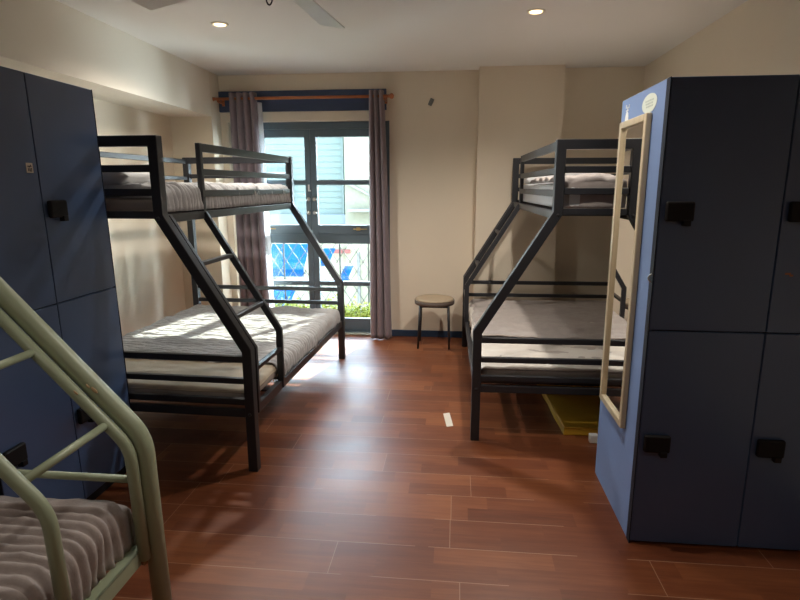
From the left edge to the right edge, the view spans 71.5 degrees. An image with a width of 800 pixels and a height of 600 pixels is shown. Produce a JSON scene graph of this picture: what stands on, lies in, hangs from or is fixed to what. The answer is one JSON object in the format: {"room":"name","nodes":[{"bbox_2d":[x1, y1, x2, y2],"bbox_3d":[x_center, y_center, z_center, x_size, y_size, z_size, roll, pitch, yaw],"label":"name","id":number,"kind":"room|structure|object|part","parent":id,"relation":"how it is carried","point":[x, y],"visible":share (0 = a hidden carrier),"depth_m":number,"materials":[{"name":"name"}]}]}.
{"room":"dormitory","nodes":[
{"label":"dormitory","id":0,"kind":"room"},
{"bbox_2d":[93,72,231,335],"bbox_3d":[-2.315,-0.141,1.794,0.495,2.465,7.490,1,12,6],"label":"wall","id":1,"kind":"structure","parent":0,"point":[153,283],"depth_m":4.92,"materials":[{"name":"paint"}]},
{"bbox_2d":[56,0,747,75],"bbox_3d":[-0.354,-1.386,1.415,4.424,0.120,7.840,1,12,6],"label":"ceiling","id":2,"kind":"structure","parent":0,"point":[260,38],"depth_m":3.73,"materials":[{"name":"paint"}]},
{"bbox_2d":[0,0,211,116],"bbox_3d":[-2.277,-1.139,1.484,0.395,0.387,7.290,1,12,6],"label":"beam","id":3,"kind":"structure","parent":2,"relation":"attached to","point":[50,39],"depth_m":3.47,"materials":[{"name":"paint"}]},
{"bbox_2d":[211,21,228,26],"bbox_3d":[-1.146,-1.752,3.535,0.110,0.008,0.110,1,12,6],"label":"recessed light","id":4,"kind":"object","parent":2,"relation":"in","point":[216,23],"visible":1,"depth_m":3.52,"materials":[{"name":"white"}]},
{"bbox_2d":[131,0,344,28],"bbox_3d":[-0.440,-1.241,1.970,1.419,0.386,1.397,1,12,6],"label":"ceiling fan","id":5,"kind":"object","parent":2,"relation":"hanging from","point":[312,8],"visible":1,"depth_m":2.35,"materials":[{"name":"plastic"}]},
{"bbox_3d":[-0.849,-1.208,2.172,0.575,0.028,0.124,7,13,30],"label":"fan blade","id":6,"kind":"part","parent":5,"relation":"part of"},
{"bbox_3d":[-0.377,-1.251,2.379,0.124,0.028,0.575,2,12,11],"label":"fan blade","id":7,"kind":"part","parent":5,"relation":"part of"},
{"bbox_2d":[526,8,544,14],"bbox_3d":[0.803,-1.704,3.283,0.110,0.008,0.110,1,12,6],"label":"recessed light","id":8,"kind":"object","parent":2,"relation":"in","point":[534,11],"visible":1,"depth_m":3.27,"materials":[{"name":"white"}]},
{"bbox_2d":[218,65,644,330],"bbox_3d":[0.020,-0.862,5.305,4.424,2.465,0.390,1,12,6],"label":"wall","id":9,"kind":"structure","parent":0,"point":[451,159],"depth_m":5.10,"materials":[{"name":"paint"}]},
{"bbox_2d":[218,89,386,112],"bbox_3d":[-0.909,-1.839,5.129,1.577,0.183,0.030,1,12,6],"label":"board","id":10,"kind":"object","parent":9,"relation":"attached to","point":[338,104],"visible":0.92,"depth_m":5.11,"materials":[{"name":"blue wood"}]},
{"bbox_2d":[212,93,393,105],"bbox_3d":[-0.894,-1.822,5.046,1.698,0.080,0.136,1,12,6],"label":"curtain rod","id":11,"kind":"object","parent":10,"relation":"attached to","point":[391,95],"visible":0.93,"depth_m":4.99,"materials":[{"name":"orange wood"}]},
{"bbox_2d":[229,92,269,306],"bbox_3d":[-1.427,-0.776,5.271,0.303,2.255,0.086,1,12,6],"label":"curtain","id":12,"kind":"object","parent":11,"relation":"hanging from","point":[244,124],"visible":0.6,"depth_m":5.24,"materials":[{"name":"fabric"}]},
{"bbox_2d":[257,102,274,306],"bbox_3d":[-1.329,-0.762,5.339,0.172,2.160,0.041,1,12,6],"label":"sheer curtain","id":13,"kind":"object","parent":11,"relation":"hanging from","point":[260,114],"visible":0.14,"depth_m":5.33,"materials":[{"name":"white fabric"}]},
{"bbox_3d":[-0.898,-1.823,5.003,1.600,0.026,0.026,1,12,6],"label":"rod","id":14,"kind":"part","parent":11,"relation":"part of","materials":[{"name":"orange wood"}]},
{"bbox_2d":[369,89,391,338],"bbox_3d":[-0.187,-0.744,5.150,0.212,2.273,0.097,1,12,6],"label":"curtain","id":15,"kind":"object","parent":11,"relation":"hanging from","point":[380,287],"visible":1,"depth_m":5.14,"materials":[{"name":"fabric"}]},
{"bbox_2d":[263,121,389,332],"bbox_3d":[-0.852,-0.686,5.487,1.540,2.050,0.120,1,12,6],"label":"window","id":16,"kind":"structure","parent":9,"relation":"in","point":[279,233],"depth_m":5.41,"materials":[{"name":"paint"}]},
{"bbox_2d":[392,330,461,337],"bbox_3d":[1.004,0.359,5.319,2.224,0.065,0.152,1,12,6],"label":"baseboard","id":17,"kind":"structure","parent":9,"relation":"attached to","point":[412,333],"depth_m":5.45,"materials":[{"name":"wood"}]},
{"bbox_2d":[428,98,433,105],"bbox_3d":[0.281,-1.791,5.023,0.057,0.070,0.019,1,12,6],"label":"plug","id":18,"kind":"object","parent":9,"relation":"attached to","point":[431,100],"visible":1,"depth_m":5.01,"materials":[{"name":"black plastic"}]},
{"bbox_2d":[95,334,799,599],"bbox_3d":[-0.353,1.140,1.916,4.424,0.100,7.810,1,12,6],"label":"floor","id":19,"kind":"structure","parent":0,"point":[362,488],"depth_m":2.56,"materials":[{"name":"laminate"}]},
{"bbox_2d":[0,66,130,499],"bbox_3d":[-1.727,0.038,2.371,0.627,1.890,0.829,0,12,6],"label":"locker","id":20,"kind":"object","parent":19,"relation":"on","point":[56,251],"visible":0.8,"depth_m":2.33,"materials":[{"name":"laminate"}]},
{"bbox_3d":[-1.449,0.626,2.135,0.023,0.022,0.026,0,12,6],"label":"latch knob","id":21,"kind":"part","parent":20,"relation":"part of","materials":[{"name":"plastic"}]},
{"bbox_3d":[-1.480,-0.395,2.046,0.017,0.917,0.407,0,12,6],"label":"door","id":22,"kind":"part","parent":20,"relation":"part of","materials":[{"name":"blue metal"}]},
{"bbox_3d":[-1.463,0.503,2.228,0.017,0.903,0.407,0,12,6],"label":"door","id":23,"kind":"part","parent":20,"relation":"part of","materials":[{"name":"blue metal"}]},
{"bbox_3d":[-1.424,-0.346,2.357,0.023,0.022,0.026,0,12,6],"label":"latch knob","id":24,"kind":"part","parent":20,"relation":"part of","materials":[{"name":"plastic"}]},
{"bbox_3d":[-1.439,-0.477,2.447,0.017,0.917,0.406,0,12,6],"label":"door","id":25,"kind":"part","parent":20,"relation":"part of","materials":[{"name":"blue metal"}]},
{"bbox_3d":[-1.422,0.421,2.629,0.017,0.903,0.406,0,12,6],"label":"door","id":26,"kind":"part","parent":20,"relation":"part of","materials":[{"name":"blue metal"}]},
{"bbox_2d":[0,277,171,599],"bbox_3d":[-1.548,0.459,0.791,1.409,1.689,2.008,1,12,6],"label":"bunk bed","id":27,"kind":"object","parent":19,"relation":"on","point":[42,344],"visible":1,"depth_m":1.66,"materials":[{"name":"green metal"}]},
{"bbox_3d":[-1.119,0.379,1.336,0.607,1.007,0.035,1,12,6],"label":"ladder rail","id":28,"kind":"part","parent":27,"relation":"part of","materials":[{"name":"green metal"}]},
{"bbox_3d":[-1.450,0.550,1.800,1.310,0.024,0.024,1,12,6],"label":"rail","id":29,"kind":"part","parent":27,"relation":"part of","materials":[{"name":"green metal"}]},
{"bbox_3d":[-1.085,0.311,1.668,0.607,1.007,0.035,1,12,6],"label":"ladder rail","id":30,"kind":"part","parent":27,"relation":"part of","materials":[{"name":"green metal"}]},
{"bbox_3d":[-0.919,0.986,0.836,0.038,0.052,1.892,1,12,6],"label":"rail","id":31,"kind":"part","parent":27,"relation":"part of","materials":[{"name":"green metal"}]},
{"bbox_3d":[-1.565,0.915,0.886,1.215,0.172,1.850,1,12,6],"label":"mattress","id":32,"kind":"object","parent":27,"relation":"on","visible":0},
{"bbox_2d":[0,496,135,599],"bbox_3d":[-1.557,0.854,0.892,1.286,0.186,1.884,1,12,6],"label":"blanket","id":33,"kind":"object","parent":32,"relation":"on","point":[96,535],"visible":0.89,"depth_m":1.54,"materials":[{"name":"grey fabric"}]},
{"bbox_2d":[98,135,345,471],"bbox_3d":[-1.269,-0.149,3.764,1.340,1.688,2.002,1,12,8],"label":"bunk bed","id":34,"kind":"object","parent":19,"relation":"on","point":[186,249],"visible":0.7,"depth_m":2.88,"materials":[{"name":"black metal"}]},
{"bbox_3d":[-1.600,-0.639,2.711,0.837,0.034,0.028,1,12,8],"label":"rail","id":35,"kind":"part","parent":34,"relation":"part of","materials":[{"name":"black metal"}]},
{"bbox_3d":[-1.600,-0.530,2.733,0.837,0.034,0.028,1,12,8],"label":"rail","id":36,"kind":"part","parent":34,"relation":"part of","materials":[{"name":"black metal"}]},
{"bbox_3d":[-1.600,-0.425,2.755,0.837,0.034,0.028,1,12,8],"label":"rail","id":37,"kind":"part","parent":34,"relation":"part of","materials":[{"name":"black metal"}]},
{"bbox_3d":[-1.908,-0.960,3.687,0.024,0.035,1.890,1,12,8],"label":"guard rail","id":38,"kind":"part","parent":34,"relation":"part of","materials":[{"name":"grey metal"}]},
{"bbox_3d":[-1.908,-0.828,3.714,0.024,0.028,1.890,1,12,8],"label":"guard rail","id":39,"kind":"part","parent":34,"relation":"part of","materials":[{"name":"black metal"}]},
{"bbox_3d":[-1.399,0.044,2.823,1.340,1.688,0.050,1,12,8],"label":"frame","id":40,"kind":"part","parent":34,"relation":"part of","materials":[{"name":"black metal"}]},
{"bbox_2d":[105,198,257,210],"bbox_3d":[-1.470,-0.661,3.688,0.845,0.082,1.880,1,12,8],"label":"mattress","id":41,"kind":"object","parent":34,"relation":"on","point":[112,204],"visible":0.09,"depth_m":2.75,"materials":[{"name":"grey fabric"}]},
{"bbox_3d":[-1.399,0.281,2.871,1.242,0.032,0.028,1,12,8],"label":"rail","id":42,"kind":"part","parent":34,"relation":"part of","materials":[{"name":"black metal"}]},
{"bbox_3d":[-1.398,0.394,2.894,1.242,0.030,0.028,1,12,8],"label":"rail","id":43,"kind":"part","parent":34,"relation":"part of","materials":[{"name":"black metal"}]},
{"bbox_3d":[-1.398,0.500,2.916,1.242,0.030,0.028,1,12,8],"label":"rail","id":44,"kind":"part","parent":34,"relation":"part of","materials":[{"name":"black metal"}]},
{"bbox_3d":[-1.398,0.562,2.929,1.242,0.042,0.028,1,12,8],"label":"rail","id":45,"kind":"part","parent":34,"relation":"part of","materials":[{"name":"black metal"}]},
{"bbox_2d":[104,181,290,211],"bbox_3d":[-1.455,-0.704,3.696,0.912,0.166,1.893,1,12,8],"label":"mattress","id":46,"kind":"object","parent":34,"relation":"on","point":[181,196],"visible":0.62,"depth_m":3.19,"materials":[{"name":"grey fabric"}]},
{"bbox_2d":[102,172,149,184],"bbox_3d":[-1.629,-0.649,2.934,0.610,0.118,0.348,1,12,8],"label":"pillow","id":47,"kind":"object","parent":46,"relation":"on","point":[109,178],"visible":0.07,"depth_m":2.78,"materials":[{"name":"white fabric"}]},
{"bbox_3d":[-1.104,-0.680,3.077,0.028,0.366,0.032,1,12,8],"label":"guard post","id":48,"kind":"part","parent":34,"relation":"part of","materials":[{"name":"black metal"}]},
{"bbox_2d":[128,371,277,396],"bbox_3d":[-1.268,0.301,3.857,1.240,0.085,1.880,1,12,8],"label":"mattress","id":49,"kind":"object","parent":34,"relation":"on","point":[274,374],"visible":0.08,"depth_m":2.92,"materials":[{"name":"beige fabric"}]},
{"bbox_2d":[125,358,275,393],"bbox_3d":[-1.358,0.402,3.208,1.258,0.043,0.574,1,12,8],"label":"sheet","id":50,"kind":"object","parent":49,"relation":"on","point":[233,369],"visible":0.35,"depth_m":3.12,"materials":[{"name":"beige fabric"}]},
{"bbox_3d":[-0.944,0.081,2.822,0.437,1.013,0.026,1,12,8],"label":"ladder rail","id":51,"kind":"part","parent":34,"relation":"part of","materials":[{"name":"black metal"}]},
{"bbox_3d":[-1.341,-1.024,4.594,0.837,0.034,0.028,1,12,8],"label":"rail","id":52,"kind":"part","parent":34,"relation":"part of","materials":[{"name":"grey metal"}]},
{"bbox_3d":[-1.032,-0.586,3.642,0.028,0.043,1.890,1,12,8],"label":"rail","id":53,"kind":"part","parent":34,"relation":"part of","materials":[{"name":"black metal"}]},
{"bbox_2d":[122,304,339,374],"bbox_3d":[-1.236,0.251,4.045,1.318,0.145,1.492,1,12,8],"label":"mattress","id":54,"kind":"object","parent":34,"relation":"on","point":[198,329],"visible":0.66,"depth_m":3.89,"materials":[{"name":"white fabric"}]},
{"bbox_3d":[-0.894,0.007,3.188,0.437,1.013,0.026,1,12,8],"label":"ladder rail","id":55,"kind":"part","parent":34,"relation":"part of","materials":[{"name":"black metal"}]},
{"bbox_3d":[-1.004,-0.986,3.774,0.024,0.046,1.468,1,12,8],"label":"guard rail","id":56,"kind":"part","parent":34,"relation":"part of","materials":[{"name":"grey metal"}]},
{"bbox_3d":[-1.004,-0.857,3.800,0.024,0.036,1.468,1,12,8],"label":"guard rail","id":57,"kind":"part","parent":34,"relation":"part of","materials":[{"name":"grey metal"}]},
{"bbox_3d":[-1.004,-0.742,3.824,0.024,0.036,1.468,1,12,8],"label":"guard rail","id":58,"kind":"part","parent":34,"relation":"part of","materials":[{"name":"black metal"}]},
{"bbox_3d":[-1.139,-0.341,4.706,1.340,1.688,0.050,1,12,8],"label":"frame","id":59,"kind":"part","parent":34,"relation":"part of","materials":[{"name":"black metal"}]},
{"bbox_3d":[-1.139,-0.104,4.755,1.242,0.032,0.028,1,12,8],"label":"rail","id":60,"kind":"part","parent":34,"relation":"part of","materials":[{"name":"black metal"}]},
{"bbox_3d":[-1.139,0.008,4.778,1.242,0.030,0.028,1,12,8],"label":"rail","id":61,"kind":"part","parent":34,"relation":"part of","materials":[{"name":"black metal"}]},
{"bbox_3d":[-0.630,0.386,3.786,0.032,0.050,1.890,1,12,8],"label":"rail","id":62,"kind":"part","parent":34,"relation":"part of","materials":[{"name":"black metal"}]},
{"bbox_2d":[335,332,370,334],"bbox_3d":[-0.859,0.330,5.605,1.540,0.012,0.054,1,12,6],"label":"threshold","id":63,"kind":"object","parent":19,"relation":"on","point":[346,333],"depth_m":5.55,"materials":[{"name":"stone"}]},
{"bbox_2d":[415,294,453,349],"bbox_3d":[0.315,0.195,5.101,0.362,0.452,0.362,1,12,6],"label":"stool","id":64,"kind":"object","parent":19,"relation":"on","point":[428,300],"visible":1,"depth_m":4.97,"materials":[{"name":"wood"}]},
{"bbox_3d":[0.171,0.241,4.999,0.040,0.404,0.018,-9,15,-38],"label":"leg","id":65,"kind":"part","parent":64,"relation":"part of","materials":[{"name":"black metal"}]},
{"bbox_3d":[0.195,0.192,5.238,0.019,0.404,0.040,-9,15,-38],"label":"leg","id":66,"kind":"part","parent":64,"relation":"part of","materials":[{"name":"black metal"}]},
{"bbox_3d":[0.315,-0.015,5.058,0.356,0.021,0.356,1,12,6],"label":"seat","id":67,"kind":"part","parent":64,"relation":"part of","materials":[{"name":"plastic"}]},
{"bbox_3d":[0.434,0.246,4.973,0.034,0.404,0.034,1,12,6],"label":"leg","id":68,"kind":"part","parent":64,"relation":"part of","materials":[{"name":"black metal"}]},
{"bbox_2d":[443,413,452,426],"bbox_3d":[0.305,0.758,3.524,0.042,0.001,0.216,0,12,-2],"label":"paper slip","id":69,"kind":"object","parent":19,"relation":"on","point":[447,417],"visible":1,"depth_m":3.52,"materials":[{"name":"white paper"}]},
{"bbox_2d":[462,139,618,440],"bbox_3d":[1.159,-0.196,3.982,1.340,1.688,2.002,1,12,5],"label":"bunk bed","id":70,"kind":"object","parent":19,"relation":"on","point":[554,213],"visible":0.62,"depth_m":3.14,"materials":[{"name":"black metal"}]},
{"bbox_3d":[0.518,0.312,4.140,0.032,0.050,1.890,1,12,5],"label":"rail","id":71,"kind":"part","parent":70,"relation":"part of","materials":[{"name":"black metal"}]},
{"bbox_3d":[0.786,-0.350,4.921,0.437,1.013,0.026,1,12,5],"label":"ladder rail","id":72,"kind":"part","parent":70,"relation":"part of","materials":[{"name":"black metal"}]},
{"bbox_3d":[0.754,-0.274,4.553,0.437,1.013,0.026,1,12,5],"label":"ladder rail","id":73,"kind":"part","parent":70,"relation":"part of","materials":[{"name":"black metal"}]},
{"bbox_3d":[0.964,-0.953,4.397,0.028,0.366,0.032,1,12,5],"label":"guard post","id":74,"kind":"part","parent":70,"relation":"part of","materials":[{"name":"black metal"}]},
{"bbox_3d":[0.919,-0.643,3.911,0.028,0.043,1.890,1,12,5],"label":"rail","id":75,"kind":"part","parent":70,"relation":"part of","materials":[{"name":"black metal"}]},
{"bbox_3d":[0.902,-0.715,3.681,0.024,0.036,1.468,1,12,5],"label":"guard rail","id":76,"kind":"part","parent":70,"relation":"part of","materials":[{"name":"black metal"}]},
{"bbox_2d":[471,315,602,377],"bbox_3d":[1.160,0.248,4.072,1.240,0.097,1.880,1,12,5],"label":"mattress","id":77,"kind":"object","parent":70,"relation":"on","point":[597,374],"visible":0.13,"depth_m":3.19,"materials":[{"name":"grey fabric"}]},
{"bbox_2d":[468,302,602,370],"bbox_3d":[1.154,0.238,4.034,1.273,0.085,1.826,1,12,5],"label":"sheet","id":78,"kind":"object","parent":77,"relation":"on","point":[488,349],"visible":0.16,"depth_m":3.41,"materials":[{"name":"white fabric"}]},
{"bbox_2d":[469,299,605,338],"bbox_3d":[1.188,0.148,4.342,1.262,0.067,1.321,1,12,5],"label":"mattress","id":79,"kind":"object","parent":78,"relation":"on","point":[521,318],"visible":0.72,"depth_m":4.25,"materials":[{"name":"grey fabric"}]},
{"bbox_3d":[0.902,-0.830,3.658,0.024,0.036,1.468,1,12,5],"label":"guard rail","id":80,"kind":"part","parent":70,"relation":"part of","materials":[{"name":"grey metal"}]},
{"bbox_3d":[1.240,-0.040,5.000,1.242,0.030,0.028,1,12,5],"label":"rail","id":81,"kind":"part","parent":70,"relation":"part of","materials":[{"name":"black metal"}]},
{"bbox_3d":[0.901,-0.959,3.631,0.024,0.046,1.468,1,12,5],"label":"guard rail","id":82,"kind":"part","parent":70,"relation":"part of","materials":[{"name":"grey metal"}]},
{"bbox_3d":[1.240,-0.390,4.929,1.340,1.688,0.050,1,12,5],"label":"frame","id":83,"kind":"part","parent":70,"relation":"part of","materials":[{"name":"black metal"}]},
{"bbox_3d":[1.240,-0.153,4.977,1.242,0.032,0.028,1,12,5],"label":"rail","id":84,"kind":"part","parent":70,"relation":"part of","materials":[{"name":"black metal"}]},
{"bbox_3d":[1.079,0.515,3.140,1.242,0.042,0.028,1,12,5],"label":"rail","id":85,"kind":"part","parent":70,"relation":"part of","materials":[{"name":"black metal"}]},
{"bbox_3d":[1.079,0.454,3.128,1.242,0.030,0.028,1,12,5],"label":"rail","id":86,"kind":"part","parent":70,"relation":"part of","materials":[{"name":"black metal"}]},
{"bbox_3d":[1.079,0.347,3.106,1.242,0.030,0.028,1,12,5],"label":"rail","id":87,"kind":"part","parent":70,"relation":"part of","materials":[{"name":"black metal"}]},
{"bbox_3d":[1.079,0.234,3.083,1.242,0.032,0.028,1,12,5],"label":"rail","id":88,"kind":"part","parent":70,"relation":"part of","materials":[{"name":"black metal"}]},
{"bbox_2d":[523,183,612,208],"bbox_3d":[1.361,-0.733,3.855,0.843,0.150,1.880,1,12,5],"label":"mattress","id":89,"kind":"object","parent":70,"relation":"on","point":[574,200],"visible":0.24,"depth_m":3.49,"materials":[{"name":"white fabric"}]},
{"bbox_2d":[524,173,603,183],"bbox_3d":[1.385,-1.002,4.622,0.730,0.127,0.362,1,12,5],"label":"pillow","id":90,"kind":"object","parent":89,"relation":"on","point":[526,180],"visible":0.11,"depth_m":4.48,"materials":[{"name":"white fabric"}]},
{"bbox_2d":[530,173,615,207],"bbox_3d":[1.329,-0.693,3.501,0.859,0.191,1.219,1,12,5],"label":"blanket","id":91,"kind":"object","parent":89,"relation":"on","point":[589,180],"visible":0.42,"depth_m":2.96,"materials":[{"name":"white fabric"}]},
{"bbox_3d":[1.280,-0.463,2.923,0.837,0.034,0.028,1,12,5],"label":"rail","id":92,"kind":"part","parent":70,"relation":"part of","materials":[{"name":"black metal"}]},
{"bbox_3d":[1.280,-0.568,2.902,0.837,0.034,0.028,1,12,5],"label":"rail","id":93,"kind":"part","parent":70,"relation":"part of","materials":[{"name":"black metal"}]},
{"bbox_3d":[1.280,-0.678,2.879,0.837,0.034,0.028,1,12,5],"label":"rail","id":94,"kind":"part","parent":70,"relation":"part of","materials":[{"name":"black metal"}]},
{"bbox_2d":[537,384,599,435],"bbox_3d":[1.301,0.695,3.689,0.625,0.058,0.857,1,12,3],"label":"mat","id":95,"kind":"object","parent":19,"relation":"on","point":[574,414],"visible":0.3,"depth_m":3.51,"materials":[{"name":"yellow plastic"}]},
{"bbox_2d":[588,433,597,442],"bbox_3d":[1.116,0.798,3.208,0.050,0.050,0.040,1,12,6],"label":"foam block","id":96,"kind":"object","parent":19,"relation":"on","point":[592,437],"visible":0.83,"depth_m":3.19,"materials":[{"name":"white plastic"}]},
{"bbox_2d":[595,74,799,549],"bbox_3d":[1.389,0.066,2.352,0.867,1.826,0.612,1,12,6],"label":"locker","id":97,"kind":"object","parent":19,"relation":"on","point":[707,451],"visible":0.96,"depth_m":2.10,"materials":[{"name":"laminate"}]},
{"bbox_2d":[599,113,651,427],"bbox_3d":[0.969,-0.118,2.420,0.022,1.290,0.360,1,12,6],"label":"mirror","id":98,"kind":"object","parent":97,"relation":"attached to","point":[634,133],"visible":1,"depth_m":2.39,"materials":[{"name":"brown wood"}]},
{"bbox_3d":[0.988,0.054,2.414,0.018,1.826,0.567,1,12,6],"label":"panel","id":99,"kind":"part","parent":97,"relation":"part of","materials":[{"name":"blue metal"}]},
{"bbox_2d":[645,98,653,107],"bbox_3d":[0.966,-0.762,2.153,0.001,0.028,0.095,1,12,6],"label":"print","id":100,"kind":"object","parent":97,"relation":"attached to","point":[649,102],"depth_m":2.15},
{"bbox_3d":[1.040,0.610,2.197,0.026,0.022,0.023,1,12,6],"label":"latch knob","id":101,"kind":"part","parent":97,"relation":"part of","materials":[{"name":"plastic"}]},
{"bbox_3d":[1.039,-0.279,2.015,0.026,0.022,0.023,1,12,6],"label":"latch knob","id":102,"kind":"part","parent":97,"relation":"part of","materials":[{"name":"plastic"}]},
{"bbox_3d":[1.161,0.560,2.199,0.418,0.895,0.017,1,12,6],"label":"door","id":103,"kind":"part","parent":97,"relation":"part of","materials":[{"name":"blue metal"}]},
{"bbox_3d":[1.160,-0.330,2.017,0.418,0.911,0.017,1,12,6],"label":"door","id":104,"kind":"part","parent":97,"relation":"part of","materials":[{"name":"blue metal"}]},
{"bbox_3d":[1.581,0.568,2.158,0.416,0.895,0.017,1,12,6],"label":"door","id":105,"kind":"part","parent":97,"relation":"part of","materials":[{"name":"blue metal"}]},
{"bbox_3d":[1.461,0.618,2.156,0.026,0.022,0.023,1,12,6],"label":"latch knob","id":106,"kind":"part","parent":97,"relation":"part of","materials":[{"name":"plastic"}]},
{"bbox_3d":[1.579,-0.323,1.976,0.416,0.911,0.017,1,12,6],"label":"door","id":107,"kind":"part","parent":97,"relation":"part of","materials":[{"name":"blue metal"}]},
{"bbox_2d":[643,0,799,90],"bbox_3d":[1.791,-0.064,1.388,0.100,2.465,7.490,1,12,6],"label":"wall","id":108,"kind":"structure","parent":0,"point":[757,37],"depth_m":3.14,"materials":[{"name":"paint"}]},
{"label":"outside","id":109,"kind":"structure","parent":0,"visible":0},
{"bbox_2d":[271,244,308,277],"bbox_3d":[-2.109,-0.708,10.452,0.720,0.651,0.462,1,12,6],"label":"awning","id":110,"kind":"object","parent":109,"point":[298,251],"visible":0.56,"depth_m":10.39,"materials":[{"name":"blue fabric"}]},
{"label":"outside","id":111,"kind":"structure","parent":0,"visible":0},
{"bbox_2d":[320,248,334,265],"bbox_3d":[-1.373,-0.763,10.468,0.220,0.371,0.462,1,12,6],"label":"awning","id":112,"kind":"object","parent":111,"point":[326,250],"visible":0.4,"depth_m":10.48,"materials":[{"name":"blue fabric"}]},
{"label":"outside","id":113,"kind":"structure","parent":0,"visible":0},
{"bbox_2d":[341,266,352,280],"bbox_3d":[-1.014,-0.444,10.599,0.160,0.351,0.462,1,12,6],"label":"awning","id":114,"kind":"object","parent":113,"point":[348,269],"visible":0.57,"depth_m":10.49,"materials":[{"name":"blue fabric"}]},
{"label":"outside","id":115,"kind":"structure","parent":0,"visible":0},
{"bbox_2d":[274,290,294,305],"bbox_3d":[-2.114,0.011,9.882,0.450,0.431,0.462,1,12,6],"label":"awning","id":116,"kind":"object","parent":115,"point":[288,292],"visible":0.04,"depth_m":9.86,"materials":[{"name":"blue fabric"}]},
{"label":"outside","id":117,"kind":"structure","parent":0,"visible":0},
{"bbox_3d":[-0.390,0.447,6.307,6.000,0.200,0.960,1,12,6],"label":"floor","id":118,"kind":"structure","parent":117,"visible":0},
{"bbox_2d":[274,296,292,306],"bbox_3d":[-1.563,0.121,6.187,0.779,0.490,0.291,1,12,6],"label":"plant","id":119,"kind":"object","parent":118,"relation":"on","point":[275,304],"visible":0.02,"depth_m":6.16,"materials":[{"name":"green plant"}]},
{"bbox_2d":[292,297,309,307],"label":"planter","id":120,"kind":"object","parent":118,"relation":"on","point":[296,305],"depth_m":6.12,"materials":[{"name":"green plant"}]},
{"bbox_2d":[271,243,369,311],"bbox_3d":[-0.567,-0.283,6.412,3.607,0.850,0.040,1,12,6],"label":"balcony railing","id":121,"kind":"object","parent":118,"relation":"on","point":[340,248],"visible":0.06,"depth_m":6.42,"materials":[{"name":"metal"}]},
{"bbox_2d":[322,294,337,309],"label":"planter","id":122,"kind":"object","parent":118,"relation":"on","point":[328,299],"depth_m":6.09,"materials":[{"name":"green plant"}]},
{"bbox_2d":[344,296,360,317],"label":"planter","id":123,"kind":"object","parent":118,"relation":"on","point":[354,312],"depth_m":6.05,"materials":[{"name":"green plant"}]},
{"bbox_2d":[358,302,369,317],"bbox_3d":[-0.068,0.182,6.046,0.773,0.423,0.290,1,12,6],"label":"plant","id":124,"kind":"object","parent":118,"relation":"on","point":[366,310],"visible":0.12,"depth_m":6.01,"materials":[{"name":"green plant"}]},
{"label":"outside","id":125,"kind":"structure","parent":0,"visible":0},
{"bbox_3d":[-0.565,2.597,10.027,15.000,0.200,5.200,1,12,6],"label":"street","id":126,"kind":"object","parent":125,"visible":0},
{"bbox_2d":[264,137,369,315],"bbox_3d":[-0.638,-1.395,13.604,10.200,6.190,4.450,1,12,6],"label":"building","id":127,"kind":"structure","parent":126,"relation":"on","point":[338,158],"depth_m":11.63,"materials":[{"name":"white paint"}]},
{"bbox_3d":[-2.647,-2.377,11.653,0.550,0.500,0.007,1,12,6],"label":"pane","id":128,"kind":"part","parent":127,"relation":"part of","materials":[{"name":"glass"}]}
]}

